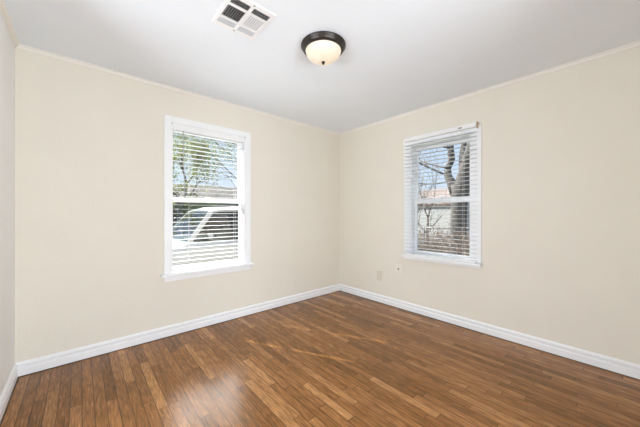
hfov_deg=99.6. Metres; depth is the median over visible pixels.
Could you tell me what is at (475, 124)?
window blind
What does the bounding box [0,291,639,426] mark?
floor
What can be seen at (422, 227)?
dry shrub
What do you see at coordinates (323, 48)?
ceiling light
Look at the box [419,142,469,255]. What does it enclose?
forked tree
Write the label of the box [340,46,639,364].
wall
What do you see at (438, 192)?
shed
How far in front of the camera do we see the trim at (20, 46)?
2.53 m
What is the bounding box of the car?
[173,206,237,265]
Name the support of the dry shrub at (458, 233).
on the ground
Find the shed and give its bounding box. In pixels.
[418,188,469,245]
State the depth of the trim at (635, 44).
2.50 m
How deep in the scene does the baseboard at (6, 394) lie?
1.73 m
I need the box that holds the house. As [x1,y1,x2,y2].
[173,184,237,226]
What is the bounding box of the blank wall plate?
[377,270,381,280]
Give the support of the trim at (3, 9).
attached to the wall at (7, 49)
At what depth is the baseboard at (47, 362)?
2.53 m
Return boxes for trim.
[0,0,18,47]
[16,44,339,135]
[340,41,639,135]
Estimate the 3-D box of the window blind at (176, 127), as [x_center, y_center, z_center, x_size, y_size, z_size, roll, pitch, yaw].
[-1.179,-0.157,2.928,0.751,1.463,0.074,0,0,-41]
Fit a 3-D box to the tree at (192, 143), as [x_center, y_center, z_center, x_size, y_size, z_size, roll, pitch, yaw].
[-6.487,-0.647,10.299,3.379,4.641,4.287,0,0,-41]
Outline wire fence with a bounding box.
[418,227,469,251]
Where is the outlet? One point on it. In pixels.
(398, 266)
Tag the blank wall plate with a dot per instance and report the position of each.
(379, 273)
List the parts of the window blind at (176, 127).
rail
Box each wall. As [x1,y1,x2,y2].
[0,11,14,395]
[15,48,339,362]
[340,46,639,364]
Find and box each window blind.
[173,123,243,270]
[404,121,478,262]
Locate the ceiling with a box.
[4,0,639,132]
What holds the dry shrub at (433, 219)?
on the ground
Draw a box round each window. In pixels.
[160,114,253,281]
[401,123,482,268]
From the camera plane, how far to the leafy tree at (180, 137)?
15.04 m
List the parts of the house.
pane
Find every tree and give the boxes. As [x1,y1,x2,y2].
[173,132,227,218]
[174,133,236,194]
[418,148,450,246]
[418,169,439,223]
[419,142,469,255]
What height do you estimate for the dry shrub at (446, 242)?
1.531 m
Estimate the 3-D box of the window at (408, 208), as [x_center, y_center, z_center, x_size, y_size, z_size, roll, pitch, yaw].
[1.372,-0.177,3.074,0.230,1.475,0.882,0,0,-41]
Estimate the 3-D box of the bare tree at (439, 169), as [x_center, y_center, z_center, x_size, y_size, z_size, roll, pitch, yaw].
[4.443,-0.233,12.620,1.910,3.875,2.874,0,0,-41]
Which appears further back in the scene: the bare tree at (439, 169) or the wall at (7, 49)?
the bare tree at (439, 169)
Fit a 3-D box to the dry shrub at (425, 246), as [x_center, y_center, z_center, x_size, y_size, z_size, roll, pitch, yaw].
[3.079,0.999,7.412,0.960,1.350,1.217,0,0,24]
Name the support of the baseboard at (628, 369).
attached to the wall at (561, 148)
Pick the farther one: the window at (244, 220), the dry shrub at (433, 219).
the dry shrub at (433, 219)
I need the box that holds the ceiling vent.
[211,0,275,39]
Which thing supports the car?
on the driveway
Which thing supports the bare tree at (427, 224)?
on the ground
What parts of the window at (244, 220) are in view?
sash, sill, sash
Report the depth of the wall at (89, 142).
2.41 m
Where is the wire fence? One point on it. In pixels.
(418, 227)
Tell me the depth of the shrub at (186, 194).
10.10 m
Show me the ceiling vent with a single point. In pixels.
(246, 18)
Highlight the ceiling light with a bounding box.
[301,31,345,65]
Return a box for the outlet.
[396,264,400,272]
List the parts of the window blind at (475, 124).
lift cord, rail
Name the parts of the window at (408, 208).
sill, sash, sash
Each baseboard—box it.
[0,363,17,424]
[16,284,339,377]
[340,284,639,379]
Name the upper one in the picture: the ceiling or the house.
the ceiling
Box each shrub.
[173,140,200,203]
[173,187,232,216]
[418,225,449,252]
[418,227,440,250]
[421,222,469,255]
[422,219,468,253]
[438,219,469,255]
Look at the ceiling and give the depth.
1.99 m

